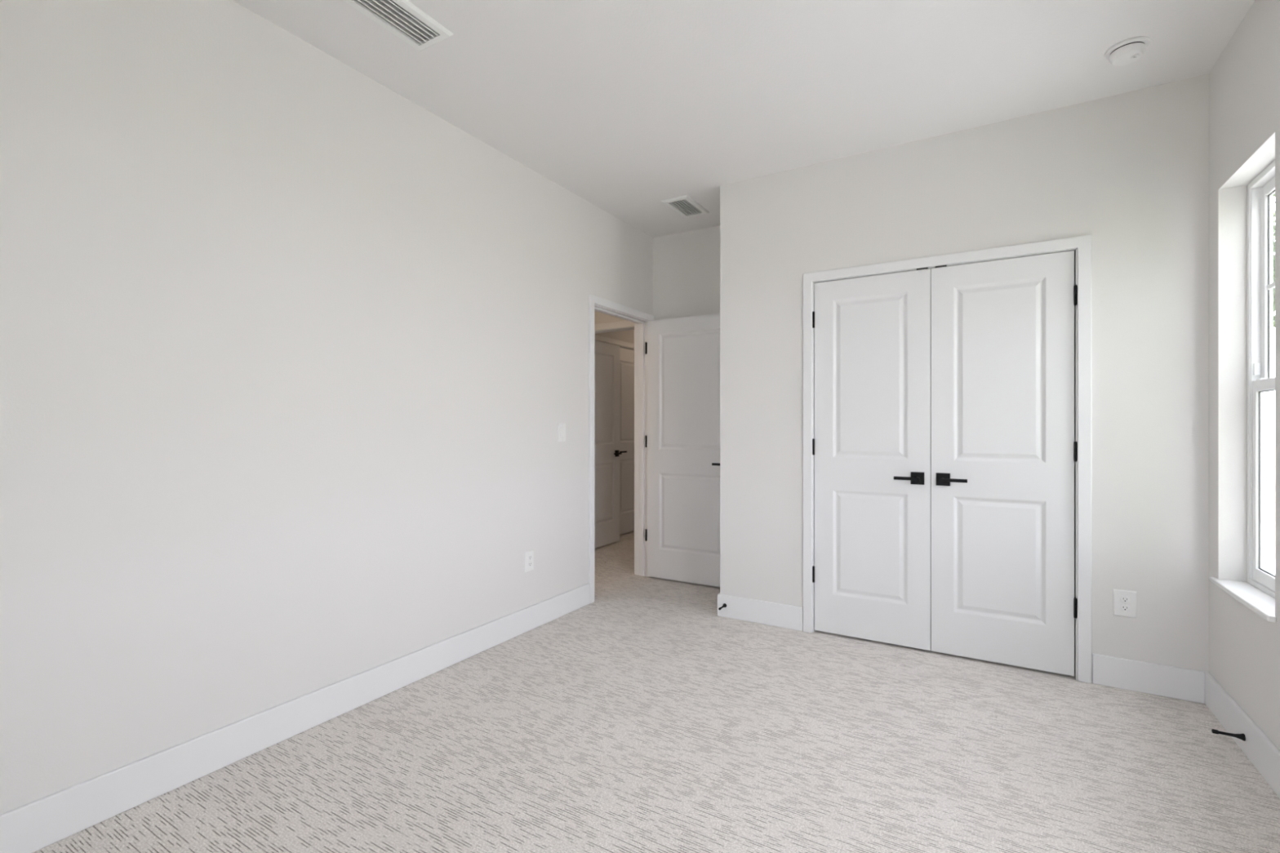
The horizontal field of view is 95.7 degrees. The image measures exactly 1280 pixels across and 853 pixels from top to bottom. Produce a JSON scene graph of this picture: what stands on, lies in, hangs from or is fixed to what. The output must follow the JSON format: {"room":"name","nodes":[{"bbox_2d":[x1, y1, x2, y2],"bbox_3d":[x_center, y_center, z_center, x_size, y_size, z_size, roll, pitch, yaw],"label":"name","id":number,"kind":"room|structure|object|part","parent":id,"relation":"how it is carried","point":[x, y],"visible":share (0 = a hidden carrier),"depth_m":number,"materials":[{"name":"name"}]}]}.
{"room":"empty bedroom","nodes":[
{"label":"empty bedroom","id":0,"kind":"room"},
{"bbox_2d":[0,0,653,814],"bbox_3d":[-1.254,-0.164,2.559,0.120,2.740,5.107,0,0,31],"label":"wall","id":1,"kind":"structure","parent":0,"point":[293,355],"depth_m":2.12,"materials":[{"name":"white paint"}]},
{"bbox_2d":[0,582,590,852],"bbox_3d":[-1.426,1.136,2.140,0.015,0.140,4.210,0,0,31],"label":"baseboard","id":2,"kind":"structure","parent":1,"relation":"attached to","point":[33,826],"depth_m":2.08,"materials":[{"name":"white paint"}]},
{"bbox_2d":[524,549,533,572],"bbox_3d":[-0.654,0.797,3.436,0.009,0.121,0.075,0,0,31],"label":"wall outlet","id":3,"kind":"object","parent":1,"relation":"attached to","point":[529,555],"visible":1,"depth_m":3.43,"materials":[{"name":"white plastic"}]},
{"bbox_2d":[557,422,565,442],"bbox_3d":[-0.497,0.038,3.700,0.010,0.122,0.078,0,0,31],"label":"light switch","id":4,"kind":"object","parent":1,"relation":"attached to","point":[561,426],"visible":1,"depth_m":3.69,"materials":[{"name":"white plastic"}]},
{"bbox_2d":[588,294,653,603],"bbox_3d":[-0.179,0.153,4.358,0.156,2.105,0.878,0,0,31],"label":"door frame","id":5,"kind":"structure","parent":1,"relation":"attached to","point":[640,318],"depth_m":4.67,"materials":[{"name":"white paint"}]},
{"bbox_3d":[-0.238,0.153,4.393,0.018,2.105,0.878,0,0,31],"label":"hall casing","id":6,"kind":"part","parent":5,"relation":"part of","materials":[{"name":"white paint"}]},
{"bbox_3d":[-0.177,0.182,4.356,0.035,2.047,0.762,0,0,31],"label":"stop moulding","id":7,"kind":"part","parent":5,"relation":"part of","materials":[{"name":"white paint"}]},
{"bbox_2d":[594,311,626,324],"bbox_3d":[-0.765,-0.164,5.396,1.951,2.740,0.120,0,0,31],"label":"wall","id":8,"kind":"structure","parent":0,"point":[599,317],"depth_m":5.06,"materials":[{"name":"white paint"}]},
{"bbox_2d":[594,340,622,548],"bbox_3d":[-0.427,0.176,5.720,0.143,2.030,0.785,0,0,31],"label":"door","id":9,"kind":"structure","parent":8,"relation":"in","point":[606,356],"depth_m":5.83,"materials":[{"name":"white paint"}]},
{"bbox_2d":[594,320,634,333],"bbox_3d":[-0.318,0.153,5.119,0.889,2.105,0.138,0,0,31],"label":"door frame","id":10,"kind":"structure","parent":8,"relation":"attached to","point":[623,325],"depth_m":5.01,"materials":[{"name":"white paint"}]},
{"bbox_2d":[594,329,634,343],"bbox_3d":[-0.068,-0.164,6.739,0.120,2.740,2.900,0,0,31],"label":"wall","id":11,"kind":"structure","parent":0,"point":[628,336],"depth_m":6.40,"materials":[{"name":"white paint"}]},
{"bbox_2d":[594,334,634,350],"bbox_3d":[-0.322,0.133,6.296,0.138,2.146,1.336,0,0,31],"label":"door frame","id":12,"kind":"structure","parent":11,"relation":"attached to","point":[597,338],"depth_m":6.25,"materials":[{"name":"white paint"}]},
{"bbox_2d":[619,346,634,534],"bbox_3d":[-0.115,0.160,6.529,0.089,2.062,0.607,0,0,31],"label":"door","id":13,"kind":"structure","parent":11,"relation":"in","point":[626,356],"depth_m":6.49,"materials":[{"name":"white paint"}]},
{"bbox_2d":[32,530,1279,852],"bbox_3d":[0.073,1.256,3.457,5.380,0.100,8.390,0,0,31],"label":"floor","id":14,"kind":"structure","parent":0,"point":[640,717],"depth_m":2.10,"materials":[{"name":"beige carpet"}]},
{"bbox_2d":[232,0,1254,238],"bbox_3d":[0.073,-1.584,3.457,5.380,0.100,8.390,0,0,31],"label":"ceiling","id":15,"kind":"structure","parent":0,"point":[629,107],"depth_m":2.49,"materials":[{"name":"paint"}]},
{"bbox_2d":[342,0,453,51],"bbox_3d":[-0.912,-1.629,2.151,0.197,0.211,0.384,0,0,31],"label":"ceiling vent","id":16,"kind":"object","parent":15,"relation":"in","point":[403,15],"visible":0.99,"depth_m":2.19,"materials":[{"name":"white metal"}]},
{"bbox_2d":[661,195,709,217],"bbox_3d":[0.320,-1.629,4.043,0.195,0.211,0.360,0,0,31],"label":"ceiling vent","id":17,"kind":"object","parent":15,"relation":"in","point":[685,204],"visible":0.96,"depth_m":4.03,"materials":[{"name":"white metal"}]},
{"bbox_2d":[1104,36,1151,66],"bbox_3d":[1.975,-1.508,2.350,0.144,0.052,0.144,0,0,31],"label":"smoke detector","id":18,"kind":"object","parent":15,"relation":"attached to","point":[1127,51],"visible":1,"depth_m":2.32,"materials":[{"name":"white plastic"}]},
{"bbox_2d":[653,225,931,616],"bbox_3d":[1.558,-0.164,3.923,3.309,2.740,0.120,0,0,31],"label":"wall","id":19,"kind":"structure","parent":0,"point":[686,264],"depth_m":4.55,"materials":[{"name":"white paint"}]},
{"bbox_2d":[644,313,719,586],"bbox_3d":[0.385,0.176,4.441,0.770,2.030,0.143,0,0,31],"label":"door","id":20,"kind":"structure","parent":19,"relation":"in","point":[682,439],"depth_m":4.45,"materials":[{"name":"white paint"}]},
{"bbox_3d":[0.594,0.278,4.259,0.125,0.025,0.046,0,0,31],"label":"lever","id":21,"kind":"part","parent":20,"relation":"part of","materials":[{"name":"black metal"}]},
{"bbox_2d":[720,73,1208,682],"bbox_3d":[1.523,-0.164,3.159,2.286,2.740,0.120,0,0,31],"label":"wall","id":22,"kind":"structure","parent":0,"point":[1129,171],"depth_m":2.77,"materials":[{"name":"white paint"}]},
{"bbox_2d":[718,603,726,609],"bbox_3d":[0.514,1.130,3.624,0.025,0.025,0.087,0,0,31],"label":"door stop","id":23,"kind":"object","parent":22,"relation":"attached to","point":[724,605],"visible":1,"depth_m":3.63,"materials":[{"name":"black metal"}]},
{"bbox_2d":[717,593,803,631],"bbox_3d":[0.727,1.136,3.556,0.542,0.140,0.015,0,0,31],"label":"baseboard","id":24,"kind":"structure","parent":22,"relation":"attached to","point":[774,614],"depth_m":3.54,"materials":[{"name":"white paint"}]},
{"bbox_2d":[812,267,930,650],"bbox_3d":[1.273,0.172,3.230,0.619,2.037,0.089,0,0,31],"label":"door","id":25,"kind":"structure","parent":22,"relation":"in","point":[871,443],"depth_m":3.22,"materials":[{"name":"white paint"}]},
{"bbox_3d":[1.431,0.278,3.110,0.125,0.025,0.046,0,0,31],"label":"lever","id":26,"kind":"part","parent":25,"relation":"part of","materials":[{"name":"black metal"}]},
{"bbox_3d":[1.488,0.278,3.108,0.066,0.066,0.008,0,0,31],"label":"handle","id":27,"kind":"part","parent":25,"relation":"part of","materials":[{"name":"black metal"}]},
{"bbox_2d":[803,235,1091,683],"bbox_3d":[1.572,0.153,3.119,1.350,2.105,0.138,0,0,31],"label":"door frame","id":28,"kind":"structure","parent":22,"relation":"attached to","point":[1082,245],"depth_m":2.77,"materials":[{"name":"white paint"}]},
{"bbox_2d":[931,250,1077,675],"bbox_3d":[1.808,0.172,2.910,0.623,2.037,0.089,0,0,31],"label":"door","id":29,"kind":"structure","parent":22,"relation":"in","point":[1004,449],"depth_m":2.91,"materials":[{"name":"white paint"}]},
{"bbox_3d":[1.593,0.278,3.045,0.066,0.066,0.008,0,0,31],"label":"handle","id":30,"kind":"part","parent":29,"relation":"part of","materials":[{"name":"black metal"}]},
{"bbox_3d":[1.621,0.278,2.997,0.125,0.025,0.046,0,0,31],"label":"lever","id":31,"kind":"part","parent":29,"relation":"part of","materials":[{"name":"black metal"}]},
{"bbox_2d":[1113,589,1136,617],"bbox_3d":[2.228,0.814,2.663,0.083,0.121,0.009,0,0,31],"label":"wall outlet","id":32,"kind":"object","parent":22,"relation":"attached to","point":[1124,601],"visible":1,"depth_m":2.66,"materials":[{"name":"white plastic"}]},
{"bbox_2d":[1120,604,1129,611],"bbox_3d":[2.226,0.833,2.660,0.034,0.028,0.003,0,0,31],"label":"receptacle","id":33,"kind":"object","parent":32,"relation":"attached to","point":[1122,607],"depth_m":2.66,"materials":[{"name":"white plastic"}]},
{"bbox_2d":[1120,595,1129,603],"bbox_3d":[2.226,0.794,2.660,0.034,0.028,0.003,0,0,31],"label":"receptacle","id":34,"kind":"object","parent":32,"relation":"attached to","point":[1123,599],"depth_m":2.66,"materials":[{"name":"white plastic"}]},
{"bbox_2d":[1092,653,1204,703],"bbox_3d":[2.290,1.136,2.622,0.388,0.140,0.015,0,0,31],"label":"baseboard","id":35,"kind":"structure","parent":22,"relation":"attached to","point":[1153,678],"depth_m":2.61,"materials":[{"name":"white paint"}]},
{"bbox_2d":[1208,0,1279,750],"bbox_3d":[1.525,-0.164,0.788,0.150,2.740,5.297,0,0,31],"label":"wall","id":36,"kind":"structure","parent":0,"point":[1244,81],"depth_m":2.37,"materials":[{"name":"white paint"}]},
{"bbox_2d":[1211,728,1245,741],"bbox_3d":[2.187,1.144,2.155,0.087,0.025,0.025,0,0,31],"label":"door stop","id":37,"kind":"object","parent":36,"relation":"attached to","point":[1242,736],"visible":1,"depth_m":2.15,"materials":[{"name":"black metal"}]},
{"bbox_3d":[2.193,1.144,2.152,0.072,0.025,0.025,0,0,31],"label":"rod","id":38,"kind":"part","parent":37,"relation":"part of","materials":[{"name":"black metal"}]},
{"bbox_2d":[1208,160,1275,622],"bbox_3d":[2.328,-0.166,2.156,0.169,1.640,0.601,0,0,31],"label":"window","id":39,"kind":"structure","parent":36,"relation":"in","point":[1257,594],"depth_m":2.32,"materials":[{"name":"white plastic"}]},
{"bbox_3d":[2.301,0.644,2.171,0.107,0.020,0.601,0,0,31],"label":"sill","id":40,"kind":"part","parent":39,"relation":"part of","materials":[{"name":"white stone"}]},
{"bbox_3d":[2.368,-0.166,2.118,0.062,1.640,0.554,0,0,31],"label":"frame","id":41,"kind":"part","parent":39,"relation":"part of","materials":[{"name":"white plastic"}]},
{"bbox_3d":[2.358,0.216,2.124,0.024,0.801,0.504,0,0,31],"label":"sash","id":42,"kind":"part","parent":39,"relation":"part of","materials":[{"name":"white plastic"}]},
{"bbox_3d":[2.382,-0.555,2.110,0.024,0.813,0.504,0,0,31],"label":"sash","id":43,"kind":"part","parent":39,"relation":"part of","materials":[{"name":"white plastic"}]},
{"bbox_2d":[1204,671,1279,798],"bbox_3d":[1.330,1.136,0.622,0.015,0.140,4.433,0,0,31],"label":"baseboard","id":44,"kind":"structure","parent":36,"relation":"attached to","point":[1257,747],"depth_m":2.12,"materials":[{"name":"white paint"}]},
{"label":"outside","id":45,"kind":"structure","parent":0,"visible":0},
{"bbox_2d":[1270,446,1275,559],"bbox_3d":[13.714,1.456,3.455,100.000,0.001,100.000,0,0,31],"label":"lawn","id":46,"kind":"structure","parent":45,"point":[1272,448],"depth_m":11.11,"materials":[{"name":"white"}]},
{"bbox_2d":[1272,192,1275,327],"bbox_3d":[10.327,-1.274,8.249,3.846,5.459,3.401,0,0,-7],"label":"tree","id":47,"kind":"object","parent":46,"relation":"on","point":[1273,194],"visible":0.06,"depth_m":8.43,"materials":[{"name":"green plant"}]},
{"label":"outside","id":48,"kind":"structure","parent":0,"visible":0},
{"bbox_2d":[1270,558,1275,574],"bbox_3d":[3.422,1.436,-0.589,4.520,0.140,14.500,0,0,31],"label":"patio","id":49,"kind":"structure","parent":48,"point":[1272,561],"depth_m":5.67,"materials":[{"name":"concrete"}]}
]}

